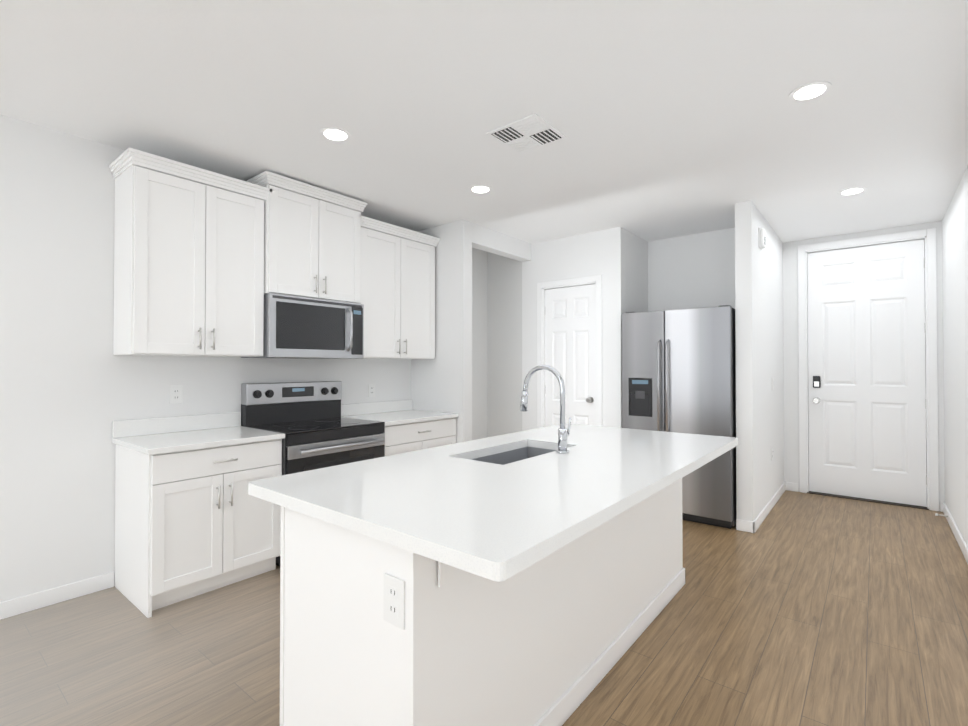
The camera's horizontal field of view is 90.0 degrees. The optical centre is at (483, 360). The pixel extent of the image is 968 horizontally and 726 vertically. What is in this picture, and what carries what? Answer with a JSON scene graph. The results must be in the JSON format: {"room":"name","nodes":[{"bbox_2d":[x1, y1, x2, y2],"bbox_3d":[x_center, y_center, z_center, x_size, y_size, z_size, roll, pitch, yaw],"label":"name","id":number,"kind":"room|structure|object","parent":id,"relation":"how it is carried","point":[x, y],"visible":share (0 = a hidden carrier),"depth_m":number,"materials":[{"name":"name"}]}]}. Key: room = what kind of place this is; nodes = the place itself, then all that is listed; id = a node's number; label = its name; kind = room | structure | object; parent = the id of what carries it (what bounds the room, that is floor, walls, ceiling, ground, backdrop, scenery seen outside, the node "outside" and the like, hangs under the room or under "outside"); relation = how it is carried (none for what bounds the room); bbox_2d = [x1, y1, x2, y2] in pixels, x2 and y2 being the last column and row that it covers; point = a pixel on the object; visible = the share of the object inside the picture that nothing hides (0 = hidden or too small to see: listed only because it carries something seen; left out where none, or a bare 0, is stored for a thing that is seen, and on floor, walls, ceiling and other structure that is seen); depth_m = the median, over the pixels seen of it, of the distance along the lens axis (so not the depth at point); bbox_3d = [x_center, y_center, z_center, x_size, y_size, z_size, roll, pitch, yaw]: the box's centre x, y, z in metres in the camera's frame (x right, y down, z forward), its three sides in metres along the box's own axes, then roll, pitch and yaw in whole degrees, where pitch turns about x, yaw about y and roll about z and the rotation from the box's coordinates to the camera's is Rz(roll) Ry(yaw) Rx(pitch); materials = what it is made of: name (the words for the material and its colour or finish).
{"room":"kitchen","nodes":[
{"label":"kitchen","id":0,"kind":"room"},
{"bbox_2d":[0,114,410,601],"bbox_3d":[-3.209,0.020,1.743,0.120,2.620,8.040,-1,-1,39],"label":"wall","id":1,"kind":"structure","parent":0,"point":[72,387],"depth_m":2.73,"materials":[{"name":"white paint"}]},
{"bbox_2d":[170,385,182,403],"bbox_3d":[-1.997,0.220,3.140,0.008,0.120,0.074,-1,-1,39],"label":"outlet","id":2,"kind":"object","parent":1,"relation":"attached to","point":[176,392],"visible":1,"depth_m":3.14,"materials":[{"name":"white plastic"}]},
{"bbox_2d":[109,147,271,356],"bbox_3d":[-1.823,-0.593,3.056,0.388,1.125,0.804,-1,-1,39],"label":"upper cabinet","id":3,"kind":"object","parent":1,"relation":"attached to","point":[188,260],"visible":1,"depth_m":2.88,"materials":[{"name":"white paint"}]},
{"bbox_2d":[246,171,366,303],"bbox_3d":[-1.337,-0.849,3.637,0.418,0.800,0.820,-1,-1,39],"label":"upper cabinet","id":4,"kind":"object","parent":1,"relation":"attached to","point":[312,241],"visible":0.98,"depth_m":3.48,"materials":[{"name":"white paint"}]},
{"bbox_2d":[241,293,363,358],"bbox_3d":[-1.320,-0.231,3.617,0.462,0.427,0.762,-1,-1,39],"label":"microwave","id":5,"kind":"object","parent":4,"relation":"attached to","point":[296,327],"visible":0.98,"depth_m":3.45,"materials":[{"name":"silver metal"}]},
{"bbox_2d":[368,384,374,396],"bbox_3d":[-1.011,0.269,4.362,0.008,0.120,0.074,-1,-1,39],"label":"outlet","id":6,"kind":"object","parent":1,"relation":"attached to","point":[371,390],"visible":1,"depth_m":4.36,"materials":[{"name":"white plastic"}]},
{"bbox_2d":[359,215,439,358],"bbox_3d":[-0.840,-0.580,4.275,0.388,1.125,0.914,-1,-1,39],"label":"upper cabinet","id":7,"kind":"object","parent":1,"relation":"attached to","point":[398,282],"visible":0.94,"depth_m":4.14,"materials":[{"name":"white paint"}]},
{"bbox_2d":[411,219,471,442],"bbox_3d":[-0.410,0.051,4.573,0.679,2.620,0.120,-1,-1,39],"label":"wall","id":8,"kind":"structure","parent":0,"point":[441,381],"depth_m":4.41,"materials":[{"name":"white paint"}]},
{"bbox_2d":[472,248,487,439],"bbox_3d":[-0.269,0.059,5.243,0.100,2.620,1.099,-1,-1,39],"label":"wall","id":9,"kind":"structure","parent":0,"point":[479,344],"depth_m":5.44,"materials":[{"name":"white paint"}]},
{"bbox_2d":[0,490,967,725],"bbox_3d":[-1.122,1.381,1.875,5.683,0.100,11.050,-1,-1,39],"label":"floor","id":10,"kind":"structure","parent":0,"point":[800,609],"depth_m":2.28,"materials":[{"name":"brown wood"}]},
{"bbox_2d":[0,572,113,619],"bbox_3d":[-3.902,1.275,0.764,0.013,0.088,5.427,-1,-1,39],"label":"baseboard","id":11,"kind":"structure","parent":10,"relation":"on","point":[31,602],"depth_m":2.67,"materials":[{"name":"white paint"}]},
{"bbox_2d":[112,412,284,617],"bbox_3d":[-1.728,0.852,2.959,0.638,0.983,0.744,-1,-1,39],"label":"base cabinet","id":12,"kind":"object","parent":10,"relation":"on","point":[193,518],"visible":1,"depth_m":2.75,"materials":[{"name":"white paint"}]},
{"bbox_2d":[241,381,384,566],"bbox_3d":[-1.218,0.757,3.538,0.702,1.185,0.787,-1,-1,39],"label":"range","id":13,"kind":"object","parent":10,"relation":"on","point":[312,425],"visible":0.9,"depth_m":3.49,"materials":[{"name":"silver metal"}]},
{"bbox_2d":[341,399,458,455],"bbox_3d":[-0.729,0.866,4.196,0.638,0.983,0.845,-1,-1,39],"label":"base cabinet","id":14,"kind":"object","parent":10,"relation":"on","point":[408,428],"visible":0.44,"depth_m":4.10,"materials":[{"name":"white paint"}]},
{"bbox_2d":[280,457,716,725],"bbox_3d":[0.349,0.905,2.194,0.873,0.859,2.211,-1,-1,39],"label":"kitchen island","id":15,"kind":"object","parent":10,"relation":"on","point":[534,577],"depth_m":1.51,"materials":[{"name":"white wood"}]},
{"bbox_2d":[248,425,737,584],"bbox_3d":[0.308,0.455,2.238,1.125,0.040,2.264,-1,-1,39],"label":"island countertop","id":16,"kind":"structure","parent":15,"relation":"on","point":[490,520],"depth_m":1.60,"materials":[{"name":"white stone"}]},
{"bbox_2d":[476,445,555,460],"bbox_3d":[0.162,0.576,2.358,0.339,0.223,0.674,-1,-1,39],"label":"sink","id":17,"kind":"object","parent":16,"relation":"in","point":[517,450],"depth_m":2.60,"materials":[{"name":"grey metal"}]},
{"bbox_2d":[520,365,571,452],"bbox_3d":[0.306,0.228,2.374,0.271,0.416,0.110,-1,-1,39],"label":"faucet","id":18,"kind":"object","parent":16,"relation":"on","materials":[{"name":"silver metal"}]},
{"bbox_2d":[622,305,736,528],"bbox_3d":[1.838,0.458,4.407,0.908,1.802,0.866,-1,-1,39],"label":"refrigerator","id":19,"kind":"object","parent":10,"relation":"on","point":[678,370],"visible":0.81,"depth_m":4.03,"materials":[{"name":"grey metal"}]},
{"bbox_2d":[0,0,967,251],"bbox_3d":[-1.122,-1.338,1.905,5.683,0.100,11.050,-1,-1,39],"label":"ceiling","id":20,"kind":"structure","parent":0,"point":[672,118],"depth_m":2.39,"materials":[{"name":"white paint"}]},
{"bbox_2d":[320,127,350,141],"bbox_3d":[-0.839,-1.276,2.736,0.170,0.006,0.170,-1,-1,39],"label":"recessed light","id":21,"kind":"object","parent":20,"relation":"in","point":[335,134],"visible":1,"depth_m":2.73,"materials":[{"name":"white paint"}]},
{"bbox_2d":[469,185,491,193],"bbox_3d":[-0.026,-1.266,3.583,0.170,0.006,0.170,-1,-1,39],"label":"recessed light","id":22,"kind":"object","parent":20,"relation":"in","point":[480,189],"visible":1,"depth_m":3.58,"materials":[{"name":"white paint"}]},
{"bbox_2d":[486,113,566,153],"bbox_3d":[0.242,-1.272,2.737,0.330,0.012,0.330,-1,-1,39],"label":"ceiling vent","id":23,"kind":"object","parent":20,"relation":"in","point":[530,132],"visible":0.98,"depth_m":2.72,"materials":[{"name":"white paint"}]},
{"bbox_2d":[789,81,831,101],"bbox_3d":[1.554,-1.280,2.308,0.170,0.006,0.170,-1,-1,39],"label":"recessed light","id":24,"kind":"object","parent":20,"relation":"in","point":[810,91],"visible":1,"depth_m":2.30,"materials":[{"name":"white paint"}]},
{"bbox_2d":[838,187,866,195],"bbox_3d":[2.757,-1.266,3.624,0.170,0.006,0.170,-1,-1,39],"label":"recessed light","id":25,"kind":"object","parent":20,"relation":"in","point":[852,191],"visible":1,"depth_m":3.62,"materials":[{"name":"white paint"}]},
{"bbox_2d":[472,223,530,261],"bbox_3d":[0.153,-1.166,4.839,0.120,0.180,0.978,-1,-1,39],"label":"wall","id":26,"kind":"structure","parent":0,"point":[493,241],"depth_m":4.77,"materials":[{"name":"white paint"}]},
{"bbox_2d":[488,227,625,436],"bbox_3d":[0.701,0.057,5.090,1.599,2.620,0.120,-1,-1,39],"label":"wall","id":27,"kind":"structure","parent":0,"point":[512,323],"depth_m":5.16,"materials":[{"name":"white paint"}]},
{"bbox_2d":[537,275,601,427],"bbox_3d":[0.887,0.271,4.926,0.733,2.188,0.136,-1,-1,39],"label":"door frame","id":28,"kind":"structure","parent":27,"relation":"attached to","point":[596,280],"depth_m":4.93,"materials":[{"name":"white paint"}]},
{"bbox_2d":[545,284,595,426],"bbox_3d":[0.859,0.302,4.901,0.601,2.102,0.110,-1,-1,39],"label":"pantry door","id":29,"kind":"structure","parent":27,"relation":"in","point":[570,335],"depth_m":4.90,"materials":[{"name":"white paint"}]},
{"bbox_2d":[626,230,647,311],"bbox_3d":[1.534,0.055,4.945,0.120,2.620,0.699,-1,-1,39],"label":"wall","id":30,"kind":"structure","parent":0,"point":[636,273],"depth_m":4.85,"materials":[{"name":"white paint"}]},
{"bbox_2d":[648,228,734,310],"bbox_3d":[2.145,0.054,4.824,0.980,2.620,0.120,-1,-1,39],"label":"wall","id":31,"kind":"structure","parent":0,"point":[691,271],"depth_m":4.81,"materials":[{"name":"white paint"}]},
{"bbox_2d":[735,201,783,520],"bbox_3d":[2.601,0.050,4.513,0.118,2.620,1.689,-1,-1,39],"label":"wall","id":32,"kind":"structure","parent":0,"point":[759,356],"depth_m":3.99,"materials":[{"name":"white paint"}]},
{"bbox_2d":[758,228,765,249],"bbox_3d":[2.357,-1.034,4.099,0.039,0.160,0.140,-1,-1,39],"label":"door chime","id":33,"kind":"object","parent":32,"relation":"attached to","point":[761,238],"visible":1,"depth_m":4.05,"materials":[{"name":"white plastic"}]},
{"bbox_2d":[747,482,788,532],"bbox_3d":[2.644,1.316,4.455,0.060,0.088,1.703,-1,-1,39],"label":"baseboard","id":34,"kind":"structure","parent":32,"relation":"attached to","point":[752,526],"depth_m":4.20,"materials":[{"name":"white paint"}]},
{"bbox_2d":[783,221,944,510],"bbox_3d":[3.624,0.054,4.863,1.671,2.620,0.140,-1,-1,39],"label":"wall","id":35,"kind":"structure","parent":0,"point":[791,364],"depth_m":5.06,"materials":[{"name":"white paint"}]},
{"bbox_2d":[807,239,926,506],"bbox_3d":[3.711,0.116,4.725,0.912,2.470,0.115,-1,-1,39],"label":"entry door","id":36,"kind":"structure","parent":35,"relation":"in","point":[866,375],"depth_m":4.72,"materials":[{"name":"white paint"}]},
{"bbox_2d":[807,491,928,509],"bbox_3d":[3.735,1.355,4.752,0.930,0.016,0.152,-1,-1,39],"label":"threshold","id":37,"kind":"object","parent":35,"relation":"attached to","point":[871,500],"depth_m":4.68,"materials":[{"name":"grey metal"}]},
{"bbox_2d":[798,228,938,510],"bbox_3d":[3.728,0.081,4.756,1.060,2.565,0.136,-1,-1,39],"label":"door frame","id":38,"kind":"structure","parent":35,"relation":"attached to","point":[931,366],"depth_m":4.47,"materials":[{"name":"white paint"}]},
{"bbox_2d":[942,165,967,546],"bbox_3d":[0.833,0.003,0.170,0.120,2.620,10.669,-1,-1,39],"label":"wall","id":39,"kind":"structure","parent":0,"point":[955,286],"depth_m":3.65,"materials":[{"name":"white paint"}]},
{"bbox_2d":[940,502,967,563],"bbox_3d":[0.813,1.269,0.249,0.028,0.088,10.550,-1,-1,39],"label":"baseboard","id":40,"kind":"structure","parent":39,"relation":"attached to","point":[960,541],"depth_m":3.67,"materials":[{"name":"white paint"}]}
]}

